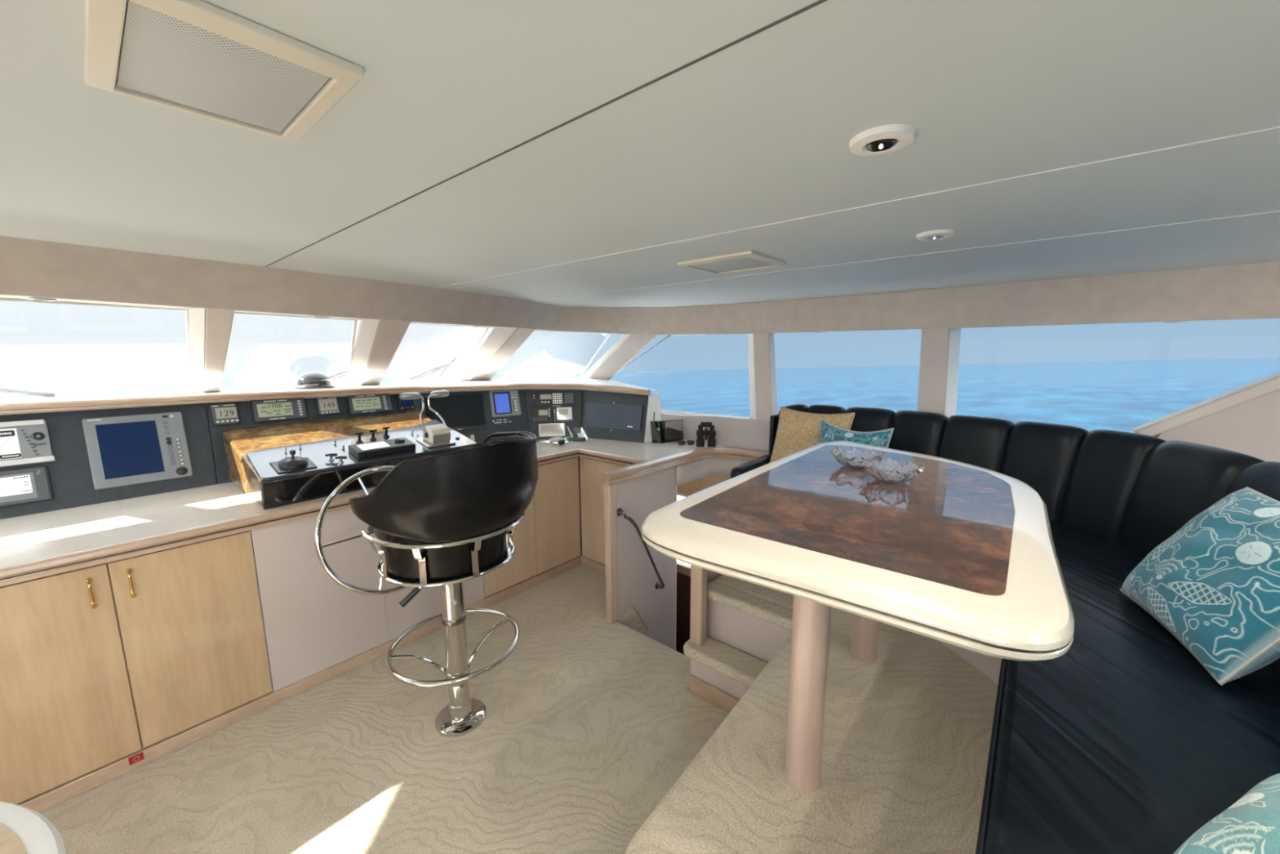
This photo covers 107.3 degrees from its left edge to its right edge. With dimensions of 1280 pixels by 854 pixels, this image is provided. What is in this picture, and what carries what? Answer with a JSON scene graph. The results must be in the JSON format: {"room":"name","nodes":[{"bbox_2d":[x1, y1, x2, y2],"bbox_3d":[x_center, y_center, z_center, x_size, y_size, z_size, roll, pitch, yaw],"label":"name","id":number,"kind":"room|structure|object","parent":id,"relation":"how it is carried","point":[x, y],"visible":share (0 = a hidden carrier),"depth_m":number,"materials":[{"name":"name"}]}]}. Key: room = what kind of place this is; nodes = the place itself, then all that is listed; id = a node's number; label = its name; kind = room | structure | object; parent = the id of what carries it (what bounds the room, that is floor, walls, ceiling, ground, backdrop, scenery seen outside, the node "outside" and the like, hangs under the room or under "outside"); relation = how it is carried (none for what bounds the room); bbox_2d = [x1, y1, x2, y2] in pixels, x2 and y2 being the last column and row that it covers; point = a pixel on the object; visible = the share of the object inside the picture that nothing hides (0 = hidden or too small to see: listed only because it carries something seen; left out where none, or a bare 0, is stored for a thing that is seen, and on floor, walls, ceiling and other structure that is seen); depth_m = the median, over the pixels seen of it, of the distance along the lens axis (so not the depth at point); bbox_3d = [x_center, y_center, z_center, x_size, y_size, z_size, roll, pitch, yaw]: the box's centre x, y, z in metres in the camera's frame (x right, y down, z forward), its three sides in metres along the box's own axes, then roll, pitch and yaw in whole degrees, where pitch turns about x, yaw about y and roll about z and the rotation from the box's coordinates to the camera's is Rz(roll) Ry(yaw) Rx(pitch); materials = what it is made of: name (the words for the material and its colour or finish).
{"room":"control cabin","nodes":[
{"label":"control cabin","id":0,"kind":"room"},
{"bbox_2d":[188,308,234,393],"bbox_3d":[-2.163,-0.355,2.355,0.141,0.449,1.460,-9,13,-44],"label":"pillar","id":1,"kind":"structure","parent":0,"point":[209,329],"depth_m":2.18,"materials":[{"name":"paint"}]},
{"bbox_2d":[0,297,192,402],"bbox_3d":[-2.563,-0.280,1.968,1.330,0.423,1.121,7,12,40],"label":"window","id":2,"kind":"structure","parent":1,"relation":"attached to","point":[186,311],"depth_m":2.35,"materials":[{"name":"rubber"}]},
{"bbox_2d":[0,388,55,397],"bbox_3d":[-3.288,-0.170,2.318,0.027,0.090,0.513,7,12,40],"label":"windshield wiper","id":3,"kind":"object","parent":2,"relation":"attached to","point":[2,390],"visible":0.98,"depth_m":2.44,"materials":[{"name":"metal"}]},
{"bbox_2d":[0,294,595,333],"bbox_3d":[-1.893,-0.462,1.861,0.573,0.066,5.686,7,11,38],"label":"soffit","id":4,"kind":"structure","parent":0,"point":[1,295],"depth_m":1.80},
{"bbox_2d":[26,297,57,301],"bbox_3d":[-1.942,-0.413,1.531,0.060,0.005,0.060,7,12,40],"label":"soffit light","id":5,"kind":"object","parent":4,"relation":"attached to","point":[30,299],"visible":1,"depth_m":1.52,"materials":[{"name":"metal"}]},
{"bbox_2d":[345,320,410,385],"bbox_3d":[-1.675,-0.448,2.959,0.223,0.449,1.443,-7,11,-36],"label":"pillar","id":6,"kind":"structure","parent":0,"point":[376,343],"depth_m":2.79,"materials":[{"name":"paint"}]},
{"bbox_2d":[220,311,357,391],"bbox_3d":[-1.947,-0.398,2.714,0.739,0.417,1.369,-9,12,-43],"label":"window","id":7,"kind":"structure","parent":6,"relation":"attached to","point":[354,326],"depth_m":2.98,"materials":[{"name":"rubber"}]},
{"bbox_2d":[328,369,347,380],"bbox_3d":[-2.190,-0.425,3.481,0.138,0.196,0.372,7,12,40],"label":"windshield wiper","id":8,"kind":"object","parent":7,"relation":"attached to","point":[346,371],"visible":0.19,"depth_m":3.48,"materials":[{"name":"metal"}]},
{"bbox_2d":[379,323,488,384],"bbox_3d":[-1.451,-0.481,3.288,0.632,0.427,1.349,-6,11,-33],"label":"window","id":9,"kind":"structure","parent":6,"relation":"attached to","point":[486,328],"depth_m":3.64,"materials":[{"name":"rubber"}]},
{"bbox_2d":[408,356,457,380],"bbox_3d":[-1.786,-0.508,4.055,0.400,0.196,0.122,-8,12,-41],"label":"windshield wiper","id":10,"kind":"object","parent":9,"relation":"attached to","point":[446,366],"visible":1,"depth_m":4.03,"materials":[{"name":"metal"}]},
{"bbox_2d":[40,564,729,853],"bbox_3d":[0.073,1.654,0.072,5.660,0.050,5.000,7,12,40],"label":"floor","id":11,"kind":"structure","parent":0,"point":[590,722],"depth_m":1.91,"materials":[{"name":"carpet"}]},
{"bbox_2d":[0,800,66,853],"bbox_3d":[-1.341,1.188,0.489,1.044,0.754,1.044,7,12,40],"label":"round side table","id":12,"kind":"object","parent":11,"relation":"on","point":[23,829],"visible":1,"depth_m":0.87,"materials":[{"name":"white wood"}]},
{"bbox_2d":[0,530,272,804],"bbox_3d":[-2.185,0.867,1.992,0.588,0.806,0.836,7,12,40],"label":"base cabinet","id":13,"kind":"object","parent":11,"relation":"on","point":[100,664],"visible":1,"depth_m":1.81,"materials":[{"name":"brown wood"}]},
{"bbox_2d":[17,555,581,813],"bbox_3d":[-1.933,1.308,1.972,0.042,0.062,4.545,7,12,40],"label":"baseboard","id":14,"kind":"structure","parent":11,"relation":"on","point":[46,800],"depth_m":2.10,"materials":[{"name":"brown wood"}]},
{"bbox_2d":[128,751,144,764],"bbox_3d":[-1.994,1.312,1.865,0.004,0.032,0.040,7,12,40],"label":"tag","id":15,"kind":"object","parent":14,"relation":"attached to","point":[133,759],"visible":1,"depth_m":1.86,"materials":[{"name":"red plastic"}]},
{"bbox_2d":[249,507,484,691],"bbox_3d":[-1.367,0.773,2.562,0.026,0.806,1.100,7,12,40],"label":"panel","id":16,"kind":"object","parent":14,"relation":"on","point":[313,624],"visible":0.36,"depth_m":2.33,"materials":[{"name":"laminate"}]},
{"bbox_2d":[314,465,407,595],"bbox_3d":[-1.297,0.494,2.373,0.317,0.603,0.621,7,12,40],"label":"steering wheel","id":17,"kind":"object","parent":16,"relation":"attached to","point":[318,547],"visible":0.48,"depth_m":2.17,"materials":[{"name":"silver metal"}]},
{"bbox_3d":[-2.845,0.988,1.249,0.556,0.806,1.154,7,12,40],"label":"cabinet","id":18,"kind":"object","parent":14,"relation":"on","visible":0},
{"bbox_2d":[0,437,727,586],"bbox_3d":[-1.846,0.385,2.250,2.180,0.067,5.300,7,12,40],"label":"countertop","id":19,"kind":"structure","parent":18,"relation":"on","point":[45,544],"depth_m":2.01,"materials":[{"name":"stone"}]},
{"bbox_2d":[0,377,661,519],"bbox_3d":[-2.159,0.011,2.877,4.806,0.502,1.384,-7,11,-36],"label":"dashboard","id":20,"kind":"object","parent":19,"relation":"on","point":[70,475],"depth_m":2.56,"materials":[{"name":"plastic"}]},
{"bbox_2d":[0,465,53,507],"bbox_3d":[-2.759,0.269,2.010,0.055,0.157,0.307,7,12,40],"label":"fish finder","id":21,"kind":"object","parent":20,"relation":"attached to","point":[27,485],"visible":1,"depth_m":2.07,"materials":[{"name":"grey plastic"}]},
{"bbox_2d":[0,419,55,466],"bbox_3d":[-2.784,0.080,2.018,0.074,0.191,0.332,7,12,40],"label":"gps plotter","id":22,"kind":"object","parent":20,"relation":"attached to","point":[22,442],"visible":1,"depth_m":2.08,"materials":[{"name":"grey plastic"}]},
{"bbox_2d":[81,412,193,489],"bbox_3d":[-2.485,0.110,2.345,0.115,0.333,0.341,7,12,40],"label":"display","id":23,"kind":"object","parent":20,"relation":"attached to","point":[135,449],"visible":1,"depth_m":2.33,"materials":[{"name":"grey plastic"}]},
{"bbox_2d":[208,402,240,426],"bbox_3d":[-2.299,-0.071,2.609,0.042,0.119,0.118,7,12,40],"label":"gauge","id":24,"kind":"object","parent":20,"relation":"attached to","point":[221,414],"visible":1,"depth_m":2.60,"materials":[{"name":"black plastic"}]},
{"bbox_2d":[249,397,307,422],"bbox_3d":[-2.137,-0.104,2.798,0.045,0.131,0.261,7,12,40],"label":"monitor","id":25,"kind":"object","parent":20,"relation":"attached to","point":[283,409],"visible":1,"depth_m":2.79,"materials":[{"name":"black plastic"}]},
{"bbox_2d":[293,371,335,389],"bbox_3d":[-2.151,-0.311,3.110,0.230,0.106,0.230,7,12,40],"label":"compass","id":26,"kind":"object","parent":20,"relation":"on","point":[313,380],"visible":1,"depth_m":3.04,"materials":[{"name":"black plastic"}]},
{"bbox_2d":[315,396,340,415],"bbox_3d":[-1.976,-0.133,2.983,0.042,0.110,0.122,7,12,40],"label":"gauge","id":27,"kind":"object","parent":20,"relation":"attached to","point":[328,405],"visible":1,"depth_m":2.98,"materials":[{"name":"black plastic"}]},
{"bbox_2d":[346,393,393,414],"bbox_3d":[-1.813,-0.157,3.172,0.043,0.124,0.268,7,12,40],"label":"monitor","id":28,"kind":"object","parent":20,"relation":"attached to","point":[367,403],"visible":0.99,"depth_m":3.16,"materials":[{"name":"black plastic"}]},
{"bbox_2d":[395,394,414,411],"bbox_3d":[-1.665,-0.175,3.346,0.039,0.115,0.109,7,12,40],"label":"panel","id":29,"kind":"object","parent":20,"relation":"attached to","point":[403,405],"visible":0.8,"depth_m":3.33,"materials":[{"name":"blue"}]},
{"bbox_2d":[421,392,487,431],"bbox_3d":[-1.379,-0.105,3.517,0.442,0.277,0.088,-6,11,-34],"label":"monitor","id":30,"kind":"object","parent":20,"relation":"attached to","point":[460,412],"visible":0.66,"depth_m":3.53,"materials":[{"name":"black glass"}]},
{"bbox_2d":[464,434,475,441],"bbox_3d":[-1.308,0.090,3.530,0.144,0.058,0.035,-6,11,-34],"label":"switch","id":31,"kind":"object","parent":20,"relation":"attached to","point":[472,437],"visible":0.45,"depth_m":3.55,"materials":[{"name":"grey plastic"}]},
{"bbox_2d":[470,434,475,440],"bbox_3d":[-1.264,0.082,3.554,0.028,0.049,0.026,-6,11,-34],"label":"socket","id":32,"kind":"object","parent":31,"relation":"attached to","point":[472,436],"depth_m":3.55,"materials":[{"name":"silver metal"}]},
{"bbox_2d":[495,425,507,432],"bbox_3d":[-1.079,0.043,3.696,0.090,0.097,0.030,-6,11,-34],"label":"cover","id":33,"kind":"object","parent":20,"relation":"attached to","point":[499,428],"visible":0.58,"depth_m":3.69,"materials":[{"name":"plastic"}]},
{"bbox_2d":[488,389,520,417],"bbox_3d":[-1.067,-0.189,3.733,0.230,0.203,0.070,-6,11,-34],"label":"color plotter","id":34,"kind":"object","parent":20,"relation":"attached to","point":[503,402],"visible":1,"depth_m":3.72,"materials":[{"name":"grey plastic"}]},
{"bbox_2d":[508,424,521,431],"bbox_3d":[-0.992,0.033,3.754,0.100,0.097,0.030,-6,11,-34],"label":"cover","id":35,"kind":"object","parent":20,"relation":"attached to","point":[516,427],"visible":0.62,"depth_m":3.75,"materials":[{"name":"plastic"}]},
{"bbox_2d":[530,406,551,422],"bbox_3d":[-0.804,-0.101,3.836,0.162,0.126,0.044,-2,9,-13],"label":"radio","id":36,"kind":"object","parent":20,"relation":"attached to","point":[538,414],"visible":1,"depth_m":3.83,"materials":[{"name":"black plastic"}]},
{"bbox_2d":[538,422,564,436],"bbox_3d":[-0.720,0.024,3.853,0.210,0.106,0.031,-2,9,-13],"label":"panel","id":37,"kind":"object","parent":20,"relation":"attached to","point":[552,429],"visible":1,"depth_m":3.85,"materials":[{"name":"metal"}]},
{"bbox_2d":[531,391,574,406],"bbox_3d":[-0.712,-0.227,3.866,0.346,0.114,0.040,-2,9,-13],"label":"radio","id":38,"kind":"object","parent":20,"relation":"attached to","point":[557,397],"visible":1,"depth_m":3.86,"materials":[{"name":"black plastic"}]},
{"bbox_2d":[564,392,573,403],"bbox_3d":[-0.585,-0.239,3.886,0.075,0.083,0.019,-2,9,-13],"label":"speaker grille","id":39,"kind":"object","parent":38,"relation":"attached to","point":[568,397],"depth_m":3.89,"materials":[{"name":"grey plastic"}]},
{"bbox_2d":[552,405,574,422],"bbox_3d":[-0.626,-0.106,3.878,0.174,0.130,0.045,-2,9,-13],"label":"radio","id":40,"kind":"object","parent":20,"relation":"attached to","point":[564,413],"visible":1,"depth_m":3.87,"materials":[{"name":"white plastic"}]},
{"bbox_2d":[583,401,642,431],"bbox_3d":[-0.224,-0.086,3.796,0.525,0.228,0.054,4,10,26],"label":"monitor","id":41,"kind":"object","parent":20,"relation":"attached to","point":[611,416],"depth_m":3.79,"materials":[{"name":"black plastic"}]},
{"bbox_2d":[222,411,476,509],"bbox_3d":[-1.640,0.130,2.757,0.792,0.282,1.088,7,12,40],"label":"control console","id":42,"kind":"object","parent":19,"relation":"on","point":[249,451],"depth_m":2.48,"materials":[{"name":"black plastic"}]},
{"bbox_2d":[269,449,317,473],"bbox_3d":[-1.671,0.154,2.267,0.147,0.092,0.156,7,12,40],"label":"joystick","id":43,"kind":"object","parent":42,"relation":"on","point":[293,463],"visible":1,"depth_m":2.24,"materials":[{"name":"black plastic"}]},
{"bbox_2d":[324,453,337,460],"bbox_3d":[-1.564,0.150,2.391,0.053,0.036,0.025,-3,9,-16],"label":"lever","id":44,"kind":"object","parent":42,"relation":"on","point":[331,455],"visible":1,"depth_m":2.38,"materials":[{"name":"silver metal"}]},
{"bbox_2d":[334,456,346,463],"bbox_3d":[-1.506,0.163,2.376,0.053,0.036,0.025,-3,9,-16],"label":"lever","id":45,"kind":"object","parent":42,"relation":"on","point":[340,458],"visible":1,"depth_m":2.37,"materials":[{"name":"silver metal"}]},
{"bbox_2d":[348,437,415,458],"bbox_3d":[-1.412,0.109,2.589,0.146,0.069,0.302,7,12,40],"label":"control box","id":46,"kind":"object","parent":42,"relation":"on","point":[366,450],"visible":1,"depth_m":2.55,"materials":[{"name":"black plastic"}]},
{"bbox_2d":[399,390,455,448],"bbox_3d":[-1.237,-0.052,2.818,0.196,0.315,0.292,7,12,40],"label":"throttle levers","id":47,"kind":"object","parent":42,"relation":"on","point":[433,435],"visible":1,"depth_m":2.78,"materials":[{"name":"silver metal"}]},
{"bbox_2d":[548,436,573,444],"bbox_3d":[-0.593,0.100,3.623,0.216,0.061,0.081,-8,12,-39],"label":"handset","id":48,"kind":"object","parent":19,"relation":"on","point":[560,440],"visible":1,"depth_m":3.58,"materials":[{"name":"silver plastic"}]},
{"bbox_2d":[564,426,586,441],"bbox_3d":[-0.517,0.051,3.750,0.170,0.116,0.080,1,9,7],"label":"desk microphone","id":49,"kind":"object","parent":19,"relation":"on","point":[580,437],"visible":0.94,"depth_m":3.73,"materials":[{"name":"green plastic"}]},
{"bbox_2d":[650,418,683,443],"bbox_3d":[0.208,0.030,3.726,0.235,0.188,0.159,-6,11,-34],"label":"monitor","id":50,"kind":"object","parent":19,"relation":"on","point":[666,430],"visible":0.88,"depth_m":3.66,"materials":[{"name":"plastic"}]},
{"bbox_2d":[676,440,694,444],"bbox_3d":[0.347,0.111,3.582,0.136,0.038,0.128,0,9,3],"label":"sunglasses","id":51,"kind":"object","parent":19,"relation":"on","point":[680,442],"visible":1,"depth_m":3.53,"materials":[{"name":"black plastic"}]},
{"bbox_2d":[696,421,715,447],"bbox_3d":[0.490,0.054,3.489,0.146,0.183,0.062,1,9,7],"label":"binoculars","id":52,"kind":"object","parent":19,"relation":"on","point":[700,433],"visible":1,"depth_m":3.47,"materials":[{"name":"plastic"}]},
{"bbox_2d":[348,431,537,737],"bbox_3d":[-0.784,0.669,2.003,0.704,1.303,0.756,7,12,40],"label":"stool","id":53,"kind":"object","parent":11,"relation":"on","point":[446,519],"visible":1,"depth_m":1.75,"materials":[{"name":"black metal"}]},
{"bbox_2d":[373,528,509,580],"bbox_3d":[-0.810,0.432,1.983,0.532,0.222,0.532,7,12,40],"label":"seat cushion","id":54,"kind":"object","parent":53,"relation":"on","point":[411,556],"depth_m":1.77,"materials":[{"name":"black leather"}]},
{"bbox_2d":[368,524,517,586],"bbox_3d":[-0.802,0.465,1.975,0.596,0.180,0.616,7,12,40],"label":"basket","id":55,"kind":"object","parent":53,"relation":"on","point":[406,562],"depth_m":1.76,"materials":[{"name":"silver metal"}]},
{"bbox_2d":[483,456,580,597],"bbox_3d":[-0.938,0.628,3.465,0.556,0.806,0.845,7,12,40],"label":"base cabinet","id":56,"kind":"object","parent":11,"relation":"on","point":[548,535],"visible":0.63,"depth_m":3.36,"materials":[{"name":"brown wood"}]},
{"bbox_2d":[581,555,605,573],"bbox_3d":[-0.180,1.066,3.450,0.715,0.062,0.042,7,12,40],"label":"baseboard","id":57,"kind":"structure","parent":11,"relation":"on","point":[587,562],"depth_m":3.57,"materials":[{"name":"brown wood"}]},
{"bbox_2d":[579,456,626,564],"bbox_3d":[-0.132,0.658,3.449,0.710,0.868,0.182,7,12,40],"label":"base cabinet","id":58,"kind":"object","parent":11,"relation":"on","point":[592,491],"visible":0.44,"depth_m":3.51,"materials":[{"name":"brown wood"}]},
{"bbox_2d":[689,564,722,645],"bbox_3d":[0.463,0.844,2.467,0.090,0.800,0.655,7,12,40],"label":"post","id":59,"kind":"object","parent":11,"relation":"on","point":[700,577],"visible":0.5,"depth_m":2.21,"materials":[{"name":"brown wood"}]},
{"bbox_2d":[683,581,792,712],"bbox_3d":[0.451,1.043,2.159,0.495,0.502,0.229,7,12,40],"label":"steps","id":60,"kind":"structure","parent":11,"relation":"on","point":[744,632],"depth_m":2.16,"materials":[{"name":"carpet"}]},
{"bbox_2d":[625,574,997,853],"bbox_3d":[1.906,1.217,1.016,4.160,0.500,2.500,7,12,40],"label":"platform","id":61,"kind":"object","parent":11,"relation":"on","point":[908,731],"visible":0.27,"depth_m":1.29,"materials":[{"name":"carpet"}]},
{"bbox_2d":[641,440,1074,792],"bbox_3d":[0.760,0.533,1.536,0.862,0.701,1.524,7,12,40],"label":"table","id":62,"kind":"object","parent":61,"relation":"on","point":[958,553],"visible":0.99,"depth_m":1.10,"materials":[{"name":"beige paint"}]},
{"bbox_2d":[831,446,884,468],"bbox_3d":[0.794,0.117,1.728,0.179,0.059,0.179,7,12,40],"label":"crystal bowl","id":63,"kind":"object","parent":62,"relation":"on","point":[852,457],"visible":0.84,"depth_m":1.72,"materials":[{"name":"clear glass"}]},
{"bbox_2d":[861,457,924,483],"bbox_3d":[0.820,0.147,1.538,0.178,0.059,0.178,7,12,40],"label":"crystal bowl","id":64,"kind":"object","parent":62,"relation":"on","point":[888,470],"visible":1,"depth_m":1.52,"materials":[{"name":"clear glass"}]},
{"bbox_2d":[730,404,1279,853],"bbox_3d":[0.725,0.497,1.450,2.035,0.800,3.000,7,12,40],"label":"settee","id":65,"kind":"object","parent":61,"relation":"on","point":[1122,741],"visible":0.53,"depth_m":1.03,"materials":[{"name":"black leather"}]},
{"bbox_2d":[769,405,855,462],"bbox_3d":[1.000,0.092,2.789,0.178,0.388,0.466,-8,12,-42],"label":"pillow","id":66,"kind":"object","parent":65,"relation":"on","point":[797,430],"visible":0.54,"depth_m":2.79,"materials":[{"name":"beige fabric"}]},
{"bbox_2d":[818,418,893,448],"bbox_3d":[1.105,0.159,2.488,0.387,0.369,0.134,8,12,44],"label":"pillow","id":67,"kind":"object","parent":65,"relation":"on","point":[829,432],"visible":0.31,"depth_m":2.45,"materials":[{"name":"teal fabric"}]},
{"bbox_2d":[982,520,1279,853],"bbox_3d":[0.638,0.567,1.427,1.794,0.130,2.836,7,12,40],"label":"seat cushion","id":68,"kind":"object","parent":65,"relation":"on","point":[1122,741],"depth_m":0.90,"materials":[{"name":"black leather"}]},
{"bbox_2d":[1120,486,1279,685],"bbox_3d":[1.431,0.356,1.132,0.259,0.346,0.445,4,10,25],"label":"pillow","id":69,"kind":"object","parent":65,"relation":"on","point":[1214,584],"visible":1,"depth_m":1.08,"materials":[{"name":"teal fabric"}]},
{"bbox_2d":[1173,773,1279,853],"bbox_3d":[0.938,0.547,0.544,0.446,0.219,0.333,-4,10,-21],"label":"pillow","id":70,"kind":"object","parent":65,"relation":"on","point":[1251,824],"visible":1,"depth_m":0.62,"materials":[{"name":"teal fabric"}]},
{"bbox_2d":[457,327,535,381],"bbox_3d":[-1.151,-0.556,3.689,0.312,0.455,1.120,-7,11,-36],"label":"pillar","id":71,"kind":"structure","parent":0,"point":[500,344],"depth_m":3.58,"materials":[{"name":"paint"}]},
{"bbox_2d":[577,456,582,549],"bbox_3d":[-0.437,1.050,4.309,0.020,2.030,0.600,7,12,40],"label":"wall","id":72,"kind":"structure","parent":0,"point":[579,467],"depth_m":4.13,"materials":[{"name":"brown wood"}]},
{"bbox_2d":[581,333,657,380],"bbox_3d":[-0.216,-0.596,4.139,0.198,0.448,0.970,-8,12,-40],"label":"pillar","id":73,"kind":"structure","parent":0,"point":[628,346],"depth_m":4.06,"materials":[{"name":"paint"}]},
{"bbox_2d":[534,329,611,377],"bbox_3d":[-0.794,-0.594,4.065,0.792,0.452,0.905,-6,11,-33],"label":"window","id":74,"kind":"structure","parent":73,"relation":"attached to","point":[609,335],"depth_m":4.05,"materials":[{"name":"rubber"}]},
{"bbox_2d":[0,0,1279,306],"bbox_3d":[0.262,-0.375,0.059,5.749,0.040,5.718,7,12,40],"label":"ceiling","id":75,"kind":"structure","parent":0,"point":[758,131],"depth_m":0.79,"materials":[{"name":"paint"}]},
{"bbox_2d":[83,0,364,142],"bbox_3d":[-0.508,-0.421,0.574,0.280,0.022,0.218,7,12,40],"label":"ceiling hatch","id":76,"kind":"object","parent":75,"relation":"attached to","point":[200,58],"visible":1,"depth_m":0.54,"materials":[{"name":"beige plastic"}]},
{"bbox_2d":[116,0,329,132],"bbox_3d":[-0.508,-0.416,0.574,0.228,0.012,0.166,7,12,40],"label":"grille","id":77,"kind":"object","parent":76,"relation":"attached to","point":[170,58],"depth_m":0.55,"materials":[{"name":"beige metal"}]},
{"bbox_2d":[265,0,827,266],"bbox_3d":[0.579,-0.366,0.124,5.347,0.003,0.003,7,12,40],"label":"trim","id":78,"kind":"structure","parent":75,"relation":"attached to","point":[820,2],"depth_m":0.63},
{"bbox_2d":[677,250,786,274],"bbox_3d":[0.351,-0.618,1.801,0.310,0.022,0.285,7,12,40],"label":"ceiling vent","id":79,"kind":"object","parent":75,"relation":"attached to","point":[750,260],"visible":1,"depth_m":1.75,"materials":[{"name":"beige plastic"}]},
{"bbox_2d":[690,257,773,272],"bbox_3d":[0.351,-0.614,1.802,0.258,0.012,0.233,7,12,40],"label":"grille","id":80,"kind":"object","parent":79,"relation":"attached to","point":[735,264],"depth_m":1.76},
{"bbox_2d":[436,126,1279,288],"bbox_3d":[1.018,-0.460,0.703,5.439,0.003,0.003,7,12,40],"label":"trim","id":81,"kind":"structure","parent":75,"relation":"attached to","point":[1277,127],"depth_m":0.98,"materials":[{"name":"white"}]},
{"bbox_2d":[848,124,915,155],"bbox_3d":[0.390,-0.458,0.762,0.096,0.016,0.096,7,12,40],"label":"recessed light","id":82,"kind":"object","parent":75,"relation":"in","point":[903,135],"visible":1,"depth_m":0.75,"materials":[{"name":"white plastic"}]},
{"bbox_2d":[533,210,1279,301],"bbox_3d":[1.428,-0.557,1.306,5.604,0.003,0.003,7,12,40],"label":"trim","id":83,"kind":"structure","parent":75,"relation":"attached to","point":[1277,211],"depth_m":1.55,"materials":[{"name":"white"}]},
{"bbox_2d":[915,229,954,240],"bbox_3d":[0.863,-0.558,1.380,0.096,0.016,0.096,7,12,40],"label":"recessed light","id":84,"kind":"object","parent":75,"relation":"in","point":[939,233],"visible":1,"depth_m":1.36,"materials":[{"name":"white plastic"}]},
{"bbox_2d":[0,235,1279,334],"bbox_3d":[0.160,-0.264,0.177,6.034,0.216,5.763,7,12,40],"label":"wall","id":85,"kind":"structure","parent":0,"point":[1251,291],"depth_m":2.16,"materials":[{"name":"paint"}]},
{"bbox_2d":[613,621,690,660],"bbox_3d":[0.102,1.765,2.747,0.700,1.098,0.025,7,12,40],"label":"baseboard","id":86,"kind":"structure","parent":0,"point":[615,622],"depth_m":2.68,"materials":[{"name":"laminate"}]},
{"bbox_2d":[620,605,648,636],"bbox_3d":[-0.033,1.313,3.031,0.012,0.404,0.263,7,12,40],"label":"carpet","id":87,"kind":"structure","parent":86,"relation":"attached to","point":[630,617],"depth_m":3.00,"materials":[{"name":"carpet"}]},
{"bbox_2d":[675,475,730,655],"bbox_3d":[0.463,1.106,3.921,1.900,2.030,0.030,7,12,40],"label":"wall","id":88,"kind":"structure","parent":0,"point":[683,581],"depth_m":4.03,"materials":[{"name":"brown wood"}]},
{"bbox_2d":[677,493,688,497],"bbox_3d":[0.461,0.873,3.882,1.900,0.622,0.035,7,12,40],"label":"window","id":89,"kind":"structure","parent":88,"relation":"in","point":[678,494],"depth_m":3.90,"materials":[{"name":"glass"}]},
{"bbox_2d":[676,561,690,576],"bbox_3d":[0.459,1.218,3.933,1.900,0.075,0.045,7,12,40],"label":"trim","id":90,"kind":"structure","parent":88,"relation":"attached to","point":[682,568],"depth_m":3.98,"materials":[{"name":"brown wood"}]},
{"bbox_2d":[660,411,769,451],"bbox_3d":[0.276,-0.009,3.920,2.000,0.235,0.184,7,12,40],"label":"wall","id":91,"kind":"structure","parent":0,"point":[733,431],"depth_m":3.52,"materials":[{"name":"paint"}]},
{"bbox_2d":[747,333,777,421],"bbox_3d":[0.873,-0.361,3.412,0.102,0.641,0.277,-8,12,-42],"label":"pillar","id":92,"kind":"structure","parent":0,"point":[761,346],"depth_m":3.35,"materials":[{"name":"paint"}]},
{"bbox_2d":[617,333,712,414],"bbox_3d":[0.259,-0.445,3.944,1.548,0.656,0.016,7,12,39],"label":"window","id":93,"kind":"structure","parent":92,"relation":"attached to","point":[668,335],"depth_m":3.95,"materials":[{"name":"rubber"}]},
{"bbox_2d":[917,328,960,417],"bbox_3d":[1.716,-0.241,2.713,0.195,0.654,0.123,7,12,40],"label":"pillar","id":94,"kind":"structure","parent":0,"point":[940,353],"depth_m":2.66,"materials":[{"name":"paint"}]},
{"bbox_2d":[1153,389,1279,462],"bbox_3d":[3.329,-0.031,1.333,2.639,0.652,0.075,7,12,40],"label":"wall","id":95,"kind":"structure","parent":0,"point":[1251,428],"depth_m":1.98,"materials":[{"name":"laminate"}]},
{"bbox_2d":[1132,371,1279,435],"bbox_3d":[2.621,-0.200,1.906,0.816,0.578,0.100,7,12,40],"label":"trim","id":96,"kind":"structure","parent":95,"relation":"attached to","point":[1270,384],"depth_m":2.02,"materials":[{"name":"plastic"}]},
{"bbox_3d":[0.174,2.201,3.663,2.000,0.050,1.400,7,12,40],"label":"floor","id":97,"kind":"structure","parent":0,"visible":0},
{"bbox_2d":[600,446,768,650],"bbox_3d":[0.310,1.203,3.292,1.303,2.036,0.446,-4,10,-24],"label":"divider","id":98,"kind":"object","parent":97,"relation":"on","point":[640,489],"visible":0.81,"depth_m":3.05,"materials":[{"name":"laminate"}]},
{"bbox_2d":[617,507,664,589],"bbox_3d":[0.022,0.790,2.969,0.069,0.663,0.415,7,12,40],"label":"handrail","id":99,"kind":"object","parent":98,"relation":"attached to","point":[620,512],"visible":1,"depth_m":2.94,"materials":[{"name":"metal"}]},
{"label":"outside","id":100,"kind":"structure","parent":0,"visible":0},
{"bbox_2d":[0,380,625,414],"bbox_3d":[-2.821,0.051,2.921,5.974,0.460,1.194,-8,12,-39],"label":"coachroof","id":101,"kind":"structure","parent":100,"point":[624,382],"depth_m":2.83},
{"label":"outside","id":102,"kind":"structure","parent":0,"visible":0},
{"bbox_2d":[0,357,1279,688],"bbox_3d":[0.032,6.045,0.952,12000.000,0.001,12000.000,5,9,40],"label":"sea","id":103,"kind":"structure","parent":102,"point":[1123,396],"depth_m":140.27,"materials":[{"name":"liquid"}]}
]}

